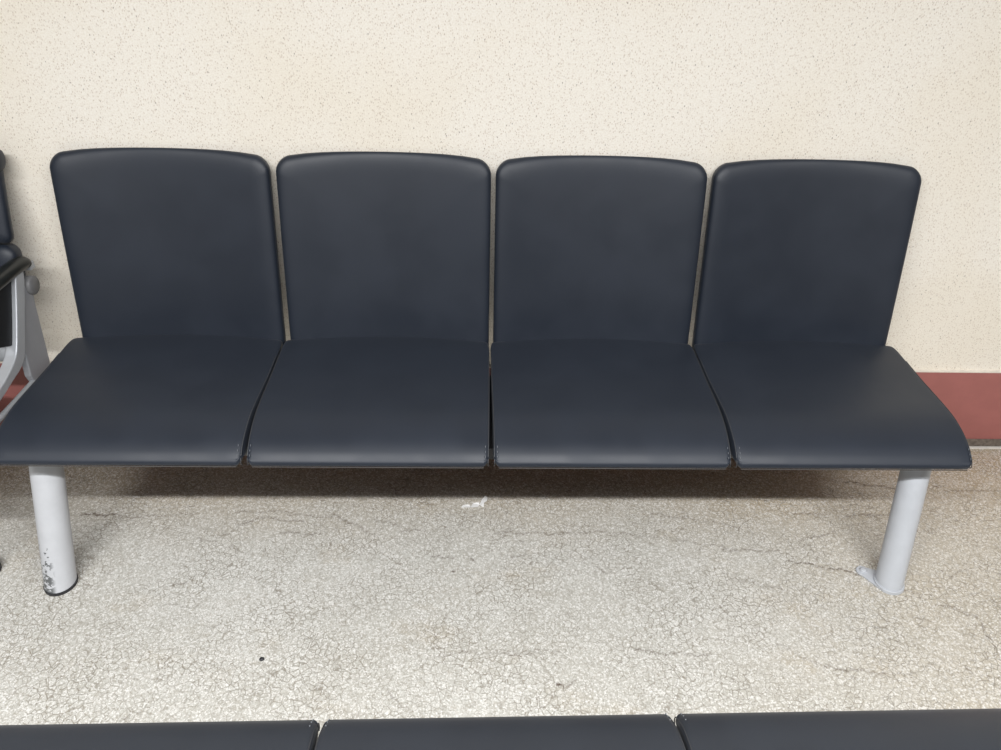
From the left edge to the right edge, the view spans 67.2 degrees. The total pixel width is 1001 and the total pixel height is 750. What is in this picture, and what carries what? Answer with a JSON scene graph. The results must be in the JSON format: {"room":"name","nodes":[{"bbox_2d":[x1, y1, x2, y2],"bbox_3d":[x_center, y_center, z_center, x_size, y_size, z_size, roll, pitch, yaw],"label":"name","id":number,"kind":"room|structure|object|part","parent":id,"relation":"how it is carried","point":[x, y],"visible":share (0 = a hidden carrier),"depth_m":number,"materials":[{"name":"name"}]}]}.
{"room":"waiting room","nodes":[
{"label":"waiting room","id":0,"kind":"room"},
{"bbox_2d":[0,449,1000,738],"bbox_3d":[-0.009,1.078,1.122,6.400,0.050,3.115,1,33,-2],"label":"floor","id":1,"kind":"structure","parent":0,"point":[362,593],"depth_m":1.89,"materials":[{"name":"stone"}]},
{"bbox_2d":[0,150,49,570],"bbox_3d":[-1.769,-0.009,1.825,1.108,0.929,0.635,1,33,-2],"label":"bench","id":2,"kind":"object","parent":1,"relation":"on","point":[22,342],"visible":0.78,"depth_m":1.91,"materials":[{"name":"black plastic"}]},
{"bbox_3d":[-1.235,-0.096,1.806,0.008,0.148,0.343,1,33,-2],"label":"panel","id":3,"kind":"part","parent":2,"relation":"part of","materials":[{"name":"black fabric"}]},
{"bbox_3d":[-1.494,-0.440,1.881,0.512,0.210,0.084,1,33,-2],"label":"backrest","id":4,"kind":"part","parent":2,"relation":"part of","materials":[{"name":"black leather"}]},
{"bbox_3d":[-1.235,-0.072,1.835,0.030,0.260,0.370,1,33,-2],"label":"frame","id":5,"kind":"part","parent":2,"relation":"part of","materials":[{"name":"silver metal"}]},
{"bbox_2d":[0,243,25,274],"bbox_3d":[-1.501,-0.223,1.968,0.512,0.243,0.095,1,33,-2],"label":"armrest","id":6,"kind":"object","parent":2,"relation":"on","point":[10,253],"depth_m":1.92,"materials":[{"name":"black plastic"}]},
{"bbox_3d":[-1.234,-0.149,1.741,0.048,0.055,0.539,1,33,-2],"label":"armrest","id":7,"kind":"part","parent":2,"relation":"part of","materials":[{"name":"black plastic"}]},
{"bbox_3d":[-1.253,0.239,1.970,0.051,0.360,0.394,6,33,6],"label":"leg","id":8,"kind":"part","parent":2,"relation":"part of","materials":[{"name":"silver metal"}]},
{"bbox_3d":[-1.239,-0.099,1.987,0.018,0.269,0.129,1,33,-2],"label":"plate","id":9,"kind":"part","parent":2,"relation":"part of","materials":[{"name":"silver metal"}]},
{"bbox_2d":[461,496,487,507],"bbox_3d":[-0.069,0.372,2.162,0.086,0.005,0.037,-17,37,-26],"label":"paper scrap","id":10,"kind":"object","parent":1,"relation":"on","point":[485,498],"visible":1,"depth_m":2.16,"materials":[{"name":"white paper"}]},
{"bbox_2d":[0,147,971,596],"bbox_3d":[-0.025,-0.004,1.898,2.256,0.926,0.626,0,33,-2],"label":"bench","id":11,"kind":"object","parent":1,"relation":"on","point":[183,357],"visible":1,"depth_m":1.94,"materials":[{"name":"black leather"}]},
{"bbox_3d":[-1.101,0.334,1.843,0.073,0.352,0.210,-1,33,-5],"label":"leg","id":12,"kind":"part","parent":11,"relation":"part of","materials":[{"name":"grey paint"}]},
{"bbox_3d":[-0.866,0.043,1.877,0.564,0.071,0.491,0,33,-2],"label":"seat","id":13,"kind":"part","parent":11,"relation":"part of","materials":[{"name":"black leather"}]},
{"bbox_3d":[-0.856,-0.308,1.973,0.542,0.538,0.134,0,33,-2],"label":"backrest","id":14,"kind":"part","parent":11,"relation":"part of","materials":[{"name":"black leather"}]},
{"bbox_3d":[-0.304,0.048,1.895,0.555,0.071,0.491,0,33,-2],"label":"seat","id":15,"kind":"part","parent":11,"relation":"part of","materials":[{"name":"black leather"}]},
{"bbox_3d":[-0.299,-0.303,1.991,0.542,0.538,0.134,0,33,-2],"label":"backrest","id":16,"kind":"part","parent":11,"relation":"part of","materials":[{"name":"black leather"}]},
{"bbox_3d":[-0.027,0.102,1.923,0.028,0.031,0.320,0,33,-2],"label":"seat rail","id":17,"kind":"part","parent":11,"relation":"part of","materials":[{"name":"black metal"}]},
{"bbox_3d":[0.254,-0.298,2.008,0.542,0.538,0.134,0,33,-2],"label":"backrest","id":18,"kind":"part","parent":11,"relation":"part of","materials":[{"name":"black leather"}]},
{"bbox_3d":[0.253,0.053,1.913,0.555,0.071,0.491,0,33,-2],"label":"seat","id":19,"kind":"part","parent":11,"relation":"part of","materials":[{"name":"black leather"}]},
{"bbox_3d":[0.811,-0.294,2.026,0.542,0.538,0.134,0,33,-2],"label":"backrest","id":20,"kind":"part","parent":11,"relation":"part of","materials":[{"name":"black leather"}]},
{"bbox_3d":[0.815,0.058,1.930,0.564,0.071,0.491,0,33,-2],"label":"seat","id":21,"kind":"part","parent":11,"relation":"part of","materials":[{"name":"black leather"}]},
{"bbox_3d":[0.993,0.530,1.964,0.073,0.006,0.116,-19,38,-29],"label":"floor plate","id":22,"kind":"part","parent":11,"relation":"part of","materials":[{"name":"grey paint"}]},
{"bbox_3d":[1.028,0.352,1.910,0.068,0.351,0.212,10,34,13],"label":"leg","id":23,"kind":"part","parent":11,"relation":"part of","materials":[{"name":"grey paint"}]},
{"bbox_2d":[0,708,1000,749],"bbox_3d":[0.292,0.627,0.935,2.236,0.926,0.626,0,33,-2],"label":"bench","id":24,"kind":"object","parent":1,"relation":"on","point":[934,729],"visible":1,"depth_m":1.13,"materials":[{"name":"black leather"}]},
{"bbox_3d":[-0.548,0.652,0.948,0.559,0.071,0.491,0,33,-2],"label":"seat","id":25,"kind":"part","parent":24,"relation":"part of","materials":[{"name":"black leather"}]},
{"bbox_3d":[0.006,0.653,0.971,0.550,0.071,0.491,0,33,-2],"label":"seat","id":26,"kind":"part","parent":24,"relation":"part of","materials":[{"name":"black leather"}]},
{"bbox_3d":[0.555,0.655,0.994,0.550,0.071,0.491,0,33,-2],"label":"seat","id":27,"kind":"part","parent":24,"relation":"part of","materials":[{"name":"black leather"}]},
{"bbox_2d":[0,0,1000,369],"bbox_3d":[-0.006,-1.012,1.686,6.400,2.950,0.100,1,33,-2],"label":"wall","id":28,"kind":"structure","parent":0,"point":[711,84],"depth_m":1.83,"materials":[{"name":"beige paint"}]},
{"bbox_2d":[0,363,1000,438],"bbox_3d":[-0.035,0.083,2.327,6.400,0.254,0.010,1,33,-2],"label":"baseboard","id":29,"kind":"structure","parent":28,"relation":"attached to","point":[974,399],"depth_m":2.34,"materials":[{"name":"red paint"}]},
{"bbox_2d":[0,361,1000,372],"bbox_3d":[-0.032,-0.025,2.257,6.400,0.004,0.011,1,33,-2],"label":"trim","id":30,"kind":"structure","parent":28,"relation":"attached to","point":[915,370],"depth_m":2.30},
{"bbox_2d":[967,439,1000,445],"bbox_3d":[-0.039,0.203,2.402,6.400,0.030,0.014,1,33,-2],"label":"trim","id":31,"kind":"structure","parent":28,"relation":"attached to","point":[972,442],"depth_m":2.44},
{"bbox_2d":[969,446,1000,448],"bbox_3d":[-0.039,0.221,2.400,6.400,0.004,0.010,1,33,-2],"label":"trim","id":32,"kind":"structure","parent":28,"relation":"attached to","point":[971,447],"depth_m":2.44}
]}

